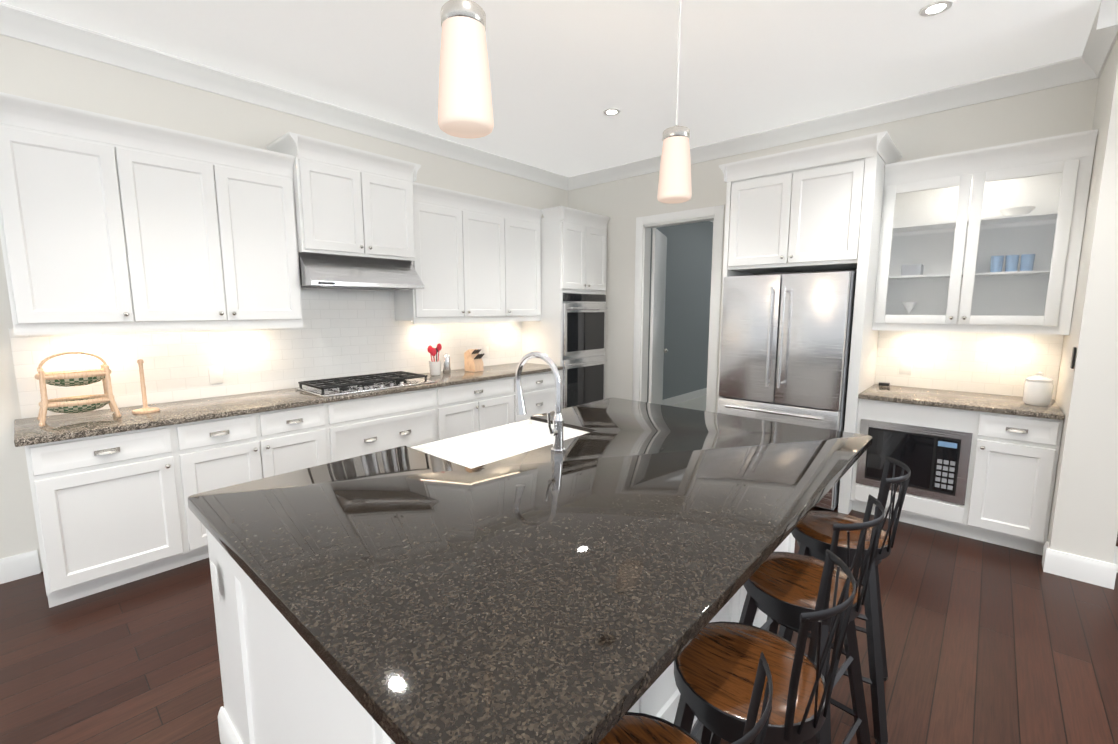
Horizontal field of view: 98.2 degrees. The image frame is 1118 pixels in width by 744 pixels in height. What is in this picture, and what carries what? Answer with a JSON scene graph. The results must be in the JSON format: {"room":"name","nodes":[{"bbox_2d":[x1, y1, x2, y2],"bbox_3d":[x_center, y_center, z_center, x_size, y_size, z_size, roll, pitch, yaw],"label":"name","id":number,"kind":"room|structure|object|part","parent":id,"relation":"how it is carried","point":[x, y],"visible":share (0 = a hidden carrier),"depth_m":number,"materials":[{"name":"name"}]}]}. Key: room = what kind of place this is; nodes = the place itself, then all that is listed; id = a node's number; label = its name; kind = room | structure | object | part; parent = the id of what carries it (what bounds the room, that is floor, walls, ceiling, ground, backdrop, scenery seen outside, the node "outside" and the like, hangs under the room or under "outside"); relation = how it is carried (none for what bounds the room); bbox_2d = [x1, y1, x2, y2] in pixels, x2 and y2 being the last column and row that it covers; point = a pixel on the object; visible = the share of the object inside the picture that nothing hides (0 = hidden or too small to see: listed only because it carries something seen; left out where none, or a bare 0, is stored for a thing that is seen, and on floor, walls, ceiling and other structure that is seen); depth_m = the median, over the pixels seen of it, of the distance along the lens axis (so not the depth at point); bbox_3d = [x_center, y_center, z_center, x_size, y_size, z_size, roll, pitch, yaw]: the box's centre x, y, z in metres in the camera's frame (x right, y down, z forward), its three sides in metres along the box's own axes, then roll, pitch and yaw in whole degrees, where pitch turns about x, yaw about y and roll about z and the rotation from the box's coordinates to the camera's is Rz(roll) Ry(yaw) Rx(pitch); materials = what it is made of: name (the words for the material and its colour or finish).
{"room":"kitchen","nodes":[
{"label":"kitchen","id":0,"kind":"room"},
{"bbox_2d":[0,34,567,571],"bbox_3d":[-1.536,-0.592,4.408,0.120,3.100,13.200,7,10,41],"label":"wall","id":1,"kind":"structure","parent":0,"point":[48,74],"depth_m":2.96,"materials":[{"name":"white paint"}]},
{"bbox_2d":[0,550,40,583],"bbox_3d":[-4.465,1.315,1.254,0.016,0.140,4.265,7,10,41],"label":"baseboard","id":2,"kind":"structure","parent":1,"relation":"attached to","point":[23,565],"depth_m":2.77,"materials":[{"name":"white"}]},
{"bbox_2d":[0,108,139,331],"bbox_3d":[-2.741,-0.783,2.675,0.338,1.070,0.470,7,10,41],"label":"upper cabinet","id":3,"kind":"object","parent":1,"relation":"attached to","point":[108,224],"depth_m":2.56,"materials":[{"name":"white wood"}]},
{"bbox_2d":[116,128,302,327],"bbox_3d":[-2.275,-0.850,3.192,0.338,1.070,0.928,7,10,41],"label":"upper cabinet","id":4,"kind":"object","parent":1,"relation":"attached to","point":[212,234],"depth_m":3.03,"materials":[{"name":"white wood"}]},
{"bbox_2d":[208,367,222,383],"bbox_3d":[-2.407,0.023,3.393,0.006,0.115,0.080,7,10,41],"label":"electrical outlet","id":5,"kind":"object","parent":1,"relation":"attached to","point":[215,374],"visible":1,"depth_m":3.39,"materials":[{"name":"white plastic"}]},
{"bbox_2d":[0,2,571,190],"bbox_3d":[-2.856,-1.854,2.591,0.095,0.125,9.000,7,10,41],"label":"crown molding","id":6,"kind":"structure","parent":1,"relation":"attached to","point":[59,35],"depth_m":3.28,"materials":[{"name":"white wood"}]},
{"bbox_2d":[272,144,419,263],"bbox_3d":[-1.640,-1.247,3.807,0.403,0.693,0.900,7,10,41],"label":"upper cabinet","id":7,"kind":"object","parent":1,"relation":"attached to","point":[347,207],"depth_m":3.62,"materials":[{"name":"white wood"}]},
{"bbox_2d":[298,253,423,290],"bbox_3d":[-1.597,-0.779,3.829,0.494,0.240,0.892,7,10,41],"label":"range hood","id":8,"kind":"object","parent":7,"relation":"attached to","point":[328,271],"visible":0.94,"depth_m":3.66,"materials":[{"name":"silver metal"}]},
{"bbox_2d":[394,192,507,323],"bbox_3d":[-1.014,-1.034,4.589,0.338,1.070,1.045,7,10,41],"label":"upper cabinet","id":9,"kind":"object","parent":1,"relation":"attached to","point":[462,269],"depth_m":4.44,"materials":[{"name":"white wood"}]},
{"bbox_2d":[483,347,488,357],"bbox_3d":[-0.786,-0.213,5.189,0.006,0.115,0.080,7,10,41],"label":"electrical outlet","id":10,"kind":"object","parent":1,"relation":"attached to","point":[486,351],"visible":1,"depth_m":5.19,"materials":[{"name":"white plastic"}]},
{"bbox_2d":[508,208,540,319],"bbox_3d":[-0.490,-1.110,5.170,0.338,1.070,0.529,7,10,41],"label":"upper cabinet","id":11,"kind":"object","parent":1,"relation":"attached to","point":[524,246],"depth_m":5.07,"materials":[{"name":"white wood"}]},
{"bbox_2d":[0,0,1100,176],"bbox_3d":[3.259,-2.144,3.937,7.620,0.100,19.200,7,10,41],"label":"ceiling","id":12,"kind":"structure","parent":0,"point":[564,74],"depth_m":2.99,"materials":[{"name":"white paint"}]},
{"bbox_2d":[438,0,493,138],"bbox_3d":[-0.265,-1.214,1.312,0.158,1.060,0.158,7,10,41],"label":"pendant light","id":13,"kind":"object","parent":12,"relation":"hanging from","point":[465,108],"visible":1,"depth_m":1.30,"materials":[{"name":"white glass"}]},
{"bbox_2d":[603,108,620,115],"bbox_3d":[0.423,-2.083,3.879,0.144,0.006,0.144,7,10,41],"label":"recessed light","id":14,"kind":"object","parent":12,"relation":"in","point":[610,112],"visible":1,"depth_m":3.88,"materials":[{"name":"white"}]},
{"bbox_2d":[657,0,691,203],"bbox_3d":[0.542,-1.331,2.206,0.158,1.060,0.158,7,10,41],"label":"pendant light","id":15,"kind":"object","parent":12,"relation":"hanging from","point":[674,185],"visible":1,"depth_m":2.20,"materials":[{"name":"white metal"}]},
{"bbox_3d":[0.542,-0.944,2.257,0.158,0.278,0.158,7,10,41],"label":"lamp shade","id":16,"kind":"part","parent":15,"relation":"part of","materials":[{"name":"white glass"}]},
{"bbox_2d":[919,0,952,16],"bbox_3d":[1.978,-1.907,2.540,0.144,0.006,0.144,7,10,41],"label":"recessed light","id":17,"kind":"object","parent":12,"relation":"in","point":[939,7],"visible":1,"depth_m":2.54,"materials":[{"name":"white"}]},
{"bbox_2d":[0,395,1117,743],"bbox_3d":[3.152,1.042,4.236,7.620,0.104,18.880,7,10,41],"label":"floor","id":18,"kind":"structure","parent":0,"point":[988,643],"depth_m":2.15,"materials":[{"name":"brown wood"}]},
{"bbox_2d":[25,424,191,607],"bbox_3d":[-2.612,0.736,2.800,0.628,0.885,0.570,7,10,41],"label":"base cabinet","id":19,"kind":"object","parent":18,"relation":"on","point":[111,492],"depth_m":2.58,"materials":[{"name":"white wood"}]},
{"bbox_2d":[14,364,562,447],"bbox_3d":[-1.505,0.121,3.952,0.648,0.035,3.928,7,10,41],"label":"countertop","id":20,"kind":"structure","parent":19,"relation":"on","point":[101,421],"depth_m":3.01,"materials":[{"name":"brown stone"}]},
{"bbox_2d":[35,351,120,426],"bbox_3d":[-2.690,0.075,2.695,0.238,0.382,0.325,7,10,41],"label":"stand","id":21,"kind":"object","parent":20,"relation":"on","point":[78,404],"visible":1,"depth_m":2.66,"materials":[{"name":"brown wood"}]},
{"bbox_2d":[132,359,159,413],"bbox_3d":[-2.481,0.082,2.886,0.130,0.318,0.130,7,10,41],"label":"towel holder","id":22,"kind":"object","parent":20,"relation":"on","point":[145,409],"visible":1,"depth_m":2.88,"materials":[{"name":"brown wood"}]},
{"bbox_2d":[295,371,434,396],"bbox_3d":[-1.538,0.082,3.889,0.530,0.057,0.910,7,10,41],"label":"cooktop","id":23,"kind":"object","parent":20,"relation":"in","point":[351,384],"visible":1,"depth_m":3.78,"materials":[{"name":"silver metal"}]},
{"bbox_2d":[427,343,441,375],"bbox_3d":[-1.157,-0.119,4.504,0.114,0.295,0.128,7,10,41],"label":"utensil crock","id":24,"kind":"object","parent":20,"relation":"on","point":[434,367],"visible":1,"depth_m":4.48,"materials":[{"name":"white ceramic"}]},
{"bbox_2d":[443,353,450,373],"bbox_3d":[-1.073,-0.084,4.618,0.072,0.197,0.072,7,10,41],"label":"steel canister","id":25,"kind":"object","parent":20,"relation":"on","point":[446,364],"visible":1,"depth_m":4.59,"materials":[{"name":"silver metal"}]},
{"bbox_2d":[464,349,483,371],"bbox_3d":[-0.830,-0.120,4.794,0.205,0.221,0.110,7,10,41],"label":"knife block","id":26,"kind":"object","parent":20,"relation":"on","point":[473,361],"visible":1,"depth_m":4.77,"materials":[{"name":"brown wood"}]},
{"bbox_2d":[176,404,331,562],"bbox_3d":[-2.139,0.667,3.324,0.628,0.885,0.850,7,10,41],"label":"base cabinet","id":27,"kind":"object","parent":18,"relation":"on","point":[215,454],"depth_m":3.04,"materials":[{"name":"white wood"}]},
{"bbox_2d":[328,388,439,461],"bbox_3d":[-1.556,0.582,3.971,0.628,0.885,0.900,7,10,41],"label":"base cabinet","id":28,"kind":"object","parent":18,"relation":"on","point":[374,424],"depth_m":3.72,"materials":[{"name":"white wood"}]},
{"bbox_2d":[440,376,515,439],"bbox_3d":[-0.962,0.496,4.628,0.628,0.885,0.880,7,10,41],"label":"base cabinet","id":29,"kind":"object","parent":18,"relation":"on","point":[464,408],"depth_m":4.38,"materials":[{"name":"white wood"}]},
{"bbox_2d":[194,470,847,743],"bbox_3d":[0.118,0.832,2.073,1.520,0.885,2.377,7,10,41],"label":"kitchen island","id":30,"kind":"object","parent":18,"relation":"on","point":[276,691],"depth_m":1.32,"materials":[{"name":"wood"},{"name":"painted wood"}]},
{"bbox_2d":[187,398,871,743],"bbox_3d":[0.148,0.379,1.987,1.560,0.035,2.420,7,10,41],"label":"island countertop","id":31,"kind":"structure","parent":30,"relation":"on","point":[494,585],"depth_m":1.24,"materials":[{"name":"black stone"}]},
{"bbox_2d":[515,352,564,452],"bbox_3d":[-0.104,0.125,2.139,0.295,0.428,0.108,7,10,41],"label":"faucet","id":32,"kind":"object","parent":31,"relation":"on","point":[556,432],"visible":1,"depth_m":2.08,"materials":[{"name":"silver metal"}]},
{"bbox_2d":[516,372,560,421],"bbox_3d":[-0.436,0.419,5.211,0.628,0.885,0.698,7,10,41],"label":"base cabinet","id":33,"kind":"object","parent":18,"relation":"on","point":[538,390],"depth_m":4.96,"materials":[{"name":"white wood"}]},
{"bbox_2d":[521,206,609,408],"bbox_3d":[0.075,-0.485,5.611,0.704,2.575,0.850,7,10,41],"label":"tall cabinet","id":34,"kind":"object","parent":18,"relation":"on","point":[567,332],"visible":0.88,"depth_m":5.31,"materials":[{"name":"white wood"}]},
{"bbox_2d":[599,652,772,743],"bbox_3d":[0.142,0.949,0.890,0.413,0.960,0.413,-6,9,-38],"label":"stool","id":35,"kind":"object","parent":18,"relation":"on","point":[634,728],"visible":0.81,"depth_m":0.96,"materials":[{"name":"brown wood"}]},
{"bbox_2d":[674,549,855,743],"bbox_3d":[0.451,0.910,1.188,0.413,0.960,0.413,6,9,36],"label":"stool","id":36,"kind":"object","parent":18,"relation":"on","point":[715,666],"visible":0.85,"depth_m":1.10,"materials":[{"name":"brown wood"}]},
{"bbox_2d":[718,271,856,509],"bbox_3d":[1.917,0.111,4.044,0.906,1.800,0.811,7,10,41],"label":"refrigerator","id":37,"kind":"object","parent":18,"relation":"on","point":[785,348],"visible":0.62,"depth_m":3.68,"materials":[{"name":"grey metal"}]},
{"bbox_2d":[710,494,884,743],"bbox_3d":[0.770,0.860,1.571,0.413,0.960,0.413,-7,10,-42],"label":"stool","id":38,"kind":"object","parent":18,"relation":"on","point":[782,588],"visible":0.73,"depth_m":1.51,"materials":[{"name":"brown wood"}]},
{"bbox_2d":[717,131,901,513],"bbox_3d":[1.981,-0.343,4.032,1.157,2.705,0.710,7,10,41],"label":"surround","id":39,"kind":"object","parent":18,"relation":"on","point":[815,208],"visible":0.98,"depth_m":3.61,"materials":[{"name":"white wood"}]},
{"bbox_2d":[778,456,910,743],"bbox_3d":[1.097,0.814,1.919,0.413,0.960,0.413,5,9,34],"label":"stool","id":40,"kind":"object","parent":18,"relation":"on","point":[812,532],"visible":0.6,"depth_m":1.76,"materials":[{"name":"brown wood"}]},
{"bbox_2d":[851,330,1064,554],"bbox_3d":[2.781,0.393,3.438,1.047,1.399,0.664,7,10,41],"label":"base cabinet","id":41,"kind":"object","parent":18,"relation":"on","point":[962,430],"depth_m":3.31,"materials":[{"name":"painted wood"},{"name":"granite"},{"name":"metal"}]},
{"bbox_3d":[2.619,0.099,3.896,0.070,0.022,0.050,7,10,41],"label":"electrical outlet strip","id":42,"kind":"part","parent":41,"relation":"part of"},
{"bbox_2d":[899,360,912,374],"bbox_3d":[2.752,-0.036,3.839,0.080,0.115,0.006,7,10,41],"label":"electrical outlet","id":43,"kind":"object","parent":41,"relation":"attached to","point":[905,367],"visible":1,"depth_m":3.84,"materials":[{"name":"white plastic"}]},
{"bbox_2d":[1022,372,1053,405],"bbox_3d":[3.094,0.104,3.123,0.136,0.212,0.136,7,10,41],"label":"ceramic jar","id":44,"kind":"object","parent":41,"relation":"on","point":[1038,389],"visible":1,"depth_m":3.08,"materials":[{"name":"white ceramic"}]},
{"bbox_2d":[1113,534,1117,572],"bbox_3d":[4.809,-0.240,3.685,1.043,2.590,3.615,7,10,41],"label":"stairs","id":45,"kind":"structure","parent":18,"relation":"on","point":[1115,560],"depth_m":2.84,"materials":[{"name":"white"}]},
{"bbox_2d":[647,220,713,405],"bbox_3d":[4.757,-1.162,8.750,3.020,3.100,9.880,7,10,41],"label":"wall","id":46,"kind":"structure","parent":0,"point":[688,293],"depth_m":7.84,"materials":[{"name":"grey paint"}]},
{"bbox_2d":[568,78,1098,412],"bbox_3d":[1.792,-0.634,4.728,4.410,3.100,0.120,7,10,41],"label":"wall","id":47,"kind":"structure","parent":0,"point":[623,204],"depth_m":4.46,"materials":[{"name":"white paint"}]},
{"bbox_2d":[632,205,724,412],"bbox_3d":[1.269,-0.411,5.219,1.000,2.530,0.144,7,10,41],"label":"trim","id":48,"kind":"structure","parent":47,"relation":"attached to","point":[644,226],"depth_m":5.21,"materials":[{"name":"white wood"}]},
{"bbox_2d":[568,57,1099,189],"bbox_3d":[1.765,-2.093,4.415,4.290,0.125,0.095,7,10,41],"label":"crown molding","id":49,"kind":"structure","parent":47,"relation":"attached to","point":[1059,73],"depth_m":3.79,"materials":[{"name":"white wood"}]},
{"bbox_2d":[872,129,1098,334],"bbox_3d":[2.877,-0.884,3.379,1.047,1.203,0.374,7,10,41],"label":"upper cabinet","id":50,"kind":"object","parent":47,"relation":"attached to","point":[985,240],"visible":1,"depth_m":3.30,"materials":[{"name":"white wood"}]},
{"bbox_2d":[1047,37,1117,563],"bbox_3d":[4.627,-0.592,4.409,0.245,3.100,4.980,7,10,41],"label":"wall","id":51,"kind":"structure","parent":0,"point":[1083,521],"depth_m":2.65,"materials":[{"name":"white paint"}]},
{"bbox_2d":[1070,347,1076,368],"bbox_3d":[2.914,-0.081,2.740,0.010,0.120,0.060,7,10,41],"label":"light switch","id":52,"kind":"object","parent":51,"relation":"attached to","point":[1073,357],"visible":0.96,"depth_m":2.72,"materials":[{"name":"black plastic"}]},
{"bbox_2d":[1042,546,1116,589],"bbox_3d":[2.961,1.118,2.756,0.277,0.140,0.016,7,10,41],"label":"baseboard","id":53,"kind":"structure","parent":51,"relation":"attached to","point":[1055,562],"depth_m":2.75,"materials":[{"name":"white wood"}]},
{"bbox_2d":[1076,28,1117,79],"bbox_3d":[3.060,-1.872,2.732,0.095,0.125,0.660,7,10,41],"label":"crown molding","id":54,"kind":"structure","parent":51,"relation":"attached to","point":[1098,47],"depth_m":2.86,"materials":[{"name":"white wood"}]},
{"bbox_2d":[1089,0,1117,35],"bbox_3d":[3.924,-1.706,1.463,3.090,0.125,0.095,7,10,41],"label":"crown molding","id":55,"kind":"structure","parent":51,"relation":"attached to","point":[1106,17],"depth_m":2.48,"materials":[{"name":"white wood"}]}
]}

